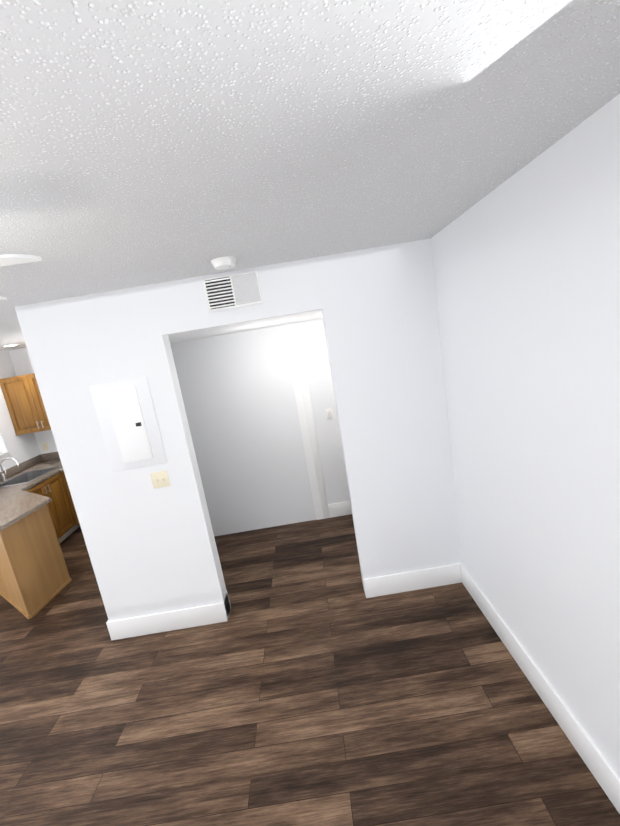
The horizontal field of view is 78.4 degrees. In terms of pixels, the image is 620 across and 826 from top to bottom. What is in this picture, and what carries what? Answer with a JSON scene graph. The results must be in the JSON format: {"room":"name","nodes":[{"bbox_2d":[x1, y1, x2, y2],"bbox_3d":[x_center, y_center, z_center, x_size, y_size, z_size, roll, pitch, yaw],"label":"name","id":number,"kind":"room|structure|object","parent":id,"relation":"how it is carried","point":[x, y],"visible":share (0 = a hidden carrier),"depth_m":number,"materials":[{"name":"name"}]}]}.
{"room":"empty living room","nodes":[
{"label":"empty living room","id":0,"kind":"room"},
{"bbox_2d":[0,350,39,471],"bbox_3d":[-3.906,0.486,4.644,0.160,2.440,1.710,-9,11,0],"label":"wall","id":1,"kind":"structure","parent":0,"point":[21,448],"depth_m":4.95,"materials":[{"name":"white paint"}]},
{"bbox_2d":[0,441,4,453],"bbox_3d":[-3.917,0.146,4.406,0.028,0.839,0.634,-9,11,0],"label":"window blinds","id":2,"kind":"object","parent":1,"relation":"attached to","point":[1,449],"visible":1,"depth_m":4.76,"materials":[{"name":"white"}]},
{"bbox_2d":[0,452,10,459],"bbox_3d":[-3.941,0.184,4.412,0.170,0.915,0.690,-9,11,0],"label":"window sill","id":3,"kind":"structure","parent":1,"relation":"in","point":[5,455],"depth_m":4.74,"materials":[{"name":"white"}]},
{"bbox_2d":[0,454,42,480],"bbox_3d":[-3.765,0.774,4.623,0.023,0.099,1.544,-9,11,0],"label":"backsplash","id":4,"kind":"structure","parent":1,"relation":"attached to","point":[15,469],"depth_m":4.98,"materials":[{"name":"stone"}]},
{"bbox_2d":[8,347,57,453],"bbox_3d":[-2.259,0.065,5.408,3.230,2.440,0.160,-9,11,0],"label":"wall","id":5,"kind":"structure","parent":0,"point":[21,361],"depth_m":5.15,"materials":[{"name":"white paint"}]},
{"bbox_2d":[0,374,50,434],"bbox_3d":[-3.533,-0.160,5.072,0.785,0.750,0.327,-9,11,0],"label":"upper cabinet","id":6,"kind":"object","parent":5,"relation":"attached to","point":[24,403],"depth_m":4.91,"materials":[{"name":"brown wood"}]},
{"bbox_2d":[41,442,48,450],"bbox_3d":[-3.732,0.473,5.351,0.072,0.115,0.008,-9,11,0],"label":"outlet","id":7,"kind":"object","parent":5,"relation":"attached to","point":[45,446],"visible":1,"depth_m":5.35,"materials":[{"name":"beige plastic"}]},
{"bbox_2d":[41,452,59,460],"bbox_3d":[-3.074,0.513,5.372,1.412,0.099,0.020,-9,11,0],"label":"backsplash","id":8,"kind":"structure","parent":5,"relation":"attached to","point":[53,455],"depth_m":5.36,"materials":[{"name":"stone"}]},
{"bbox_2d":[15,238,460,620],"bbox_3d":[-0.356,0.286,2.681,2.655,2.440,0.120,-9,11,0],"label":"wall","id":9,"kind":"structure","parent":0,"point":[151,549],"depth_m":2.57,"materials":[{"name":"white paint"}]},
{"bbox_2d":[89,377,166,471],"bbox_3d":[-1.213,0.083,2.541,0.380,0.600,0.023,-9,11,0],"label":"panel","id":10,"kind":"object","parent":9,"relation":"attached to","point":[127,418],"visible":1,"depth_m":2.54,"materials":[{"name":"white paint"}]},
{"bbox_2d":[150,470,170,488],"bbox_3d":[-1.035,0.461,2.622,0.118,0.115,0.018,-9,11,0],"label":"bathroom light switch","id":11,"kind":"object","parent":9,"relation":"attached to","point":[160,479],"visible":1,"depth_m":2.62,"materials":[{"name":"beige plastic"}]},
{"bbox_2d":[106,598,229,639],"bbox_3d":[-1.062,1.552,2.832,0.880,0.155,0.018,-9,11,0],"label":"baseboard","id":12,"kind":"structure","parent":9,"relation":"attached to","point":[212,613],"depth_m":2.82,"materials":[{"name":"white wood"}]},
{"bbox_2d":[202,270,262,311],"bbox_3d":[-0.487,-0.772,2.405,0.350,0.202,0.017,-9,11,0],"label":"air vent","id":13,"kind":"object","parent":9,"relation":"in","point":[235,290],"visible":1,"depth_m":2.40,"materials":[{"name":"white plastic"}]},
{"bbox_2d":[168,310,322,343],"bbox_3d":[-0.442,-0.888,3.152,2.640,0.317,1.250,-9,11,0],"label":"header","id":14,"kind":"object","parent":9,"relation":"attached to","point":[247,326],"visible":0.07,"depth_m":3.06,"materials":[{"name":"white paint"}]},
{"bbox_2d":[361,563,461,597],"bbox_3d":[0.763,1.251,2.835,0.720,0.155,0.018,-9,11,0],"label":"baseboard","id":15,"kind":"structure","parent":9,"relation":"attached to","point":[447,574],"depth_m":2.83,"materials":[{"name":"white wood"}]},
{"bbox_2d":[170,319,349,535],"bbox_3d":[-0.202,-0.013,4.076,2.650,2.440,0.220,-9,11,0],"label":"wall","id":16,"kind":"structure","parent":0,"point":[238,397],"depth_m":3.98,"materials":[{"name":"white paint"}]},
{"bbox_2d":[285,331,329,519],"bbox_3d":[-0.019,0.179,3.998,0.150,2.040,0.016,-9,11,0],"label":"door frame","id":17,"kind":"structure","parent":16,"relation":"attached to","point":[301,391],"depth_m":3.98,"materials":[{"name":"white"}]},
{"bbox_2d":[325,408,332,419],"bbox_3d":[0.202,0.013,3.973,0.072,0.115,0.018,-9,11,0],"label":"light switch","id":18,"kind":"object","parent":16,"relation":"attached to","point":[329,414],"visible":1,"depth_m":3.98,"materials":[{"name":"white plastic"}]},
{"bbox_2d":[328,501,351,517],"bbox_3d":[0.544,1.023,4.179,0.675,0.155,0.015,-9,11,0],"label":"baseboard","id":19,"kind":"structure","parent":16,"relation":"attached to","point":[342,508],"depth_m":4.17,"materials":[{"name":"white wood"}]},
{"bbox_2d":[0,514,619,825],"bbox_3d":[-1.777,2.000,1.820,6.420,0.100,8.040,-9,11,0],"label":"floor","id":20,"kind":"structure","parent":0,"point":[308,683],"depth_m":2.08,"materials":[{"name":"brown wood"}]},
{"bbox_2d":[0,504,71,618],"bbox_3d":[-3.022,1.361,3.669,1.197,0.834,0.998,-9,11,0],"label":"base cabinet","id":21,"kind":"object","parent":20,"relation":"on","point":[35,578],"visible":0.88,"depth_m":3.40,"materials":[{"name":"brown wood"}]},
{"bbox_2d":[0,458,63,530],"bbox_3d":[-3.040,0.803,4.231,1.442,0.037,2.372,-9,11,0],"label":"countertop","id":22,"kind":"structure","parent":21,"relation":"on","point":[18,502],"depth_m":3.75,"materials":[{"name":"stone"}]},
{"bbox_2d":[0,457,18,480],"bbox_3d":[-3.615,0.665,4.590,0.249,0.275,0.094,-9,11,0],"label":"faucet","id":23,"kind":"object","parent":22,"relation":"on","point":[3,474],"visible":1,"depth_m":4.56,"materials":[{"name":"silver metal"}]},
{"bbox_2d":[0,466,59,490],"bbox_3d":[-3.403,0.864,4.615,0.458,0.195,0.578,-9,11,0],"label":"sink","id":24,"kind":"object","parent":22,"relation":"in","point":[27,477],"visible":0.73,"depth_m":4.79,"materials":[{"name":"silver metal"}]},
{"bbox_2d":[27,472,79,543],"bbox_3d":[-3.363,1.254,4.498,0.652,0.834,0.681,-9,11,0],"label":"base cabinet","id":25,"kind":"object","parent":20,"relation":"on","point":[53,488],"depth_m":4.63,"materials":[{"name":"brown wood"}]},
{"bbox_2d":[0,0,619,350],"bbox_3d":[-2.186,-0.484,1.333,6.420,0.150,8.040,-9,11,0],"label":"ceiling","id":26,"kind":"structure","parent":0,"point":[145,142],"depth_m":0.88,"materials":[{"name":"white paint"}]},
{"bbox_2d":[0,254,41,299],"bbox_3d":[-1.175,-0.296,1.034,0.690,0.425,0.690,0,15,41],"label":"ceiling fan","id":27,"kind":"object","parent":26,"relation":"hanging from","point":[9,259],"visible":1,"depth_m":1.04,"materials":[{"name":"white"}]},
{"bbox_2d":[211,257,235,269],"bbox_3d":[-0.468,-0.813,2.076,0.136,0.044,0.136,-9,11,0],"label":"smoke detector","id":28,"kind":"object","parent":26,"relation":"attached to","point":[222,263],"visible":1,"depth_m":2.03,"materials":[{"name":"white plastic"}]},
{"bbox_2d":[431,94,619,776],"bbox_3d":[1.135,0.529,0.190,0.200,2.440,5.200,-9,11,0],"label":"wall","id":29,"kind":"structure","parent":0,"point":[526,261],"depth_m":1.53,"materials":[{"name":"white paint"}]},
{"bbox_2d":[458,564,619,813],"bbox_3d":[1.208,1.644,0.461,0.018,0.155,4.850,-9,11,0],"label":"baseboard","id":30,"kind":"structure","parent":29,"relation":"attached to","point":[605,775],"depth_m":1.81,"materials":[{"name":"white wood"}]}
]}

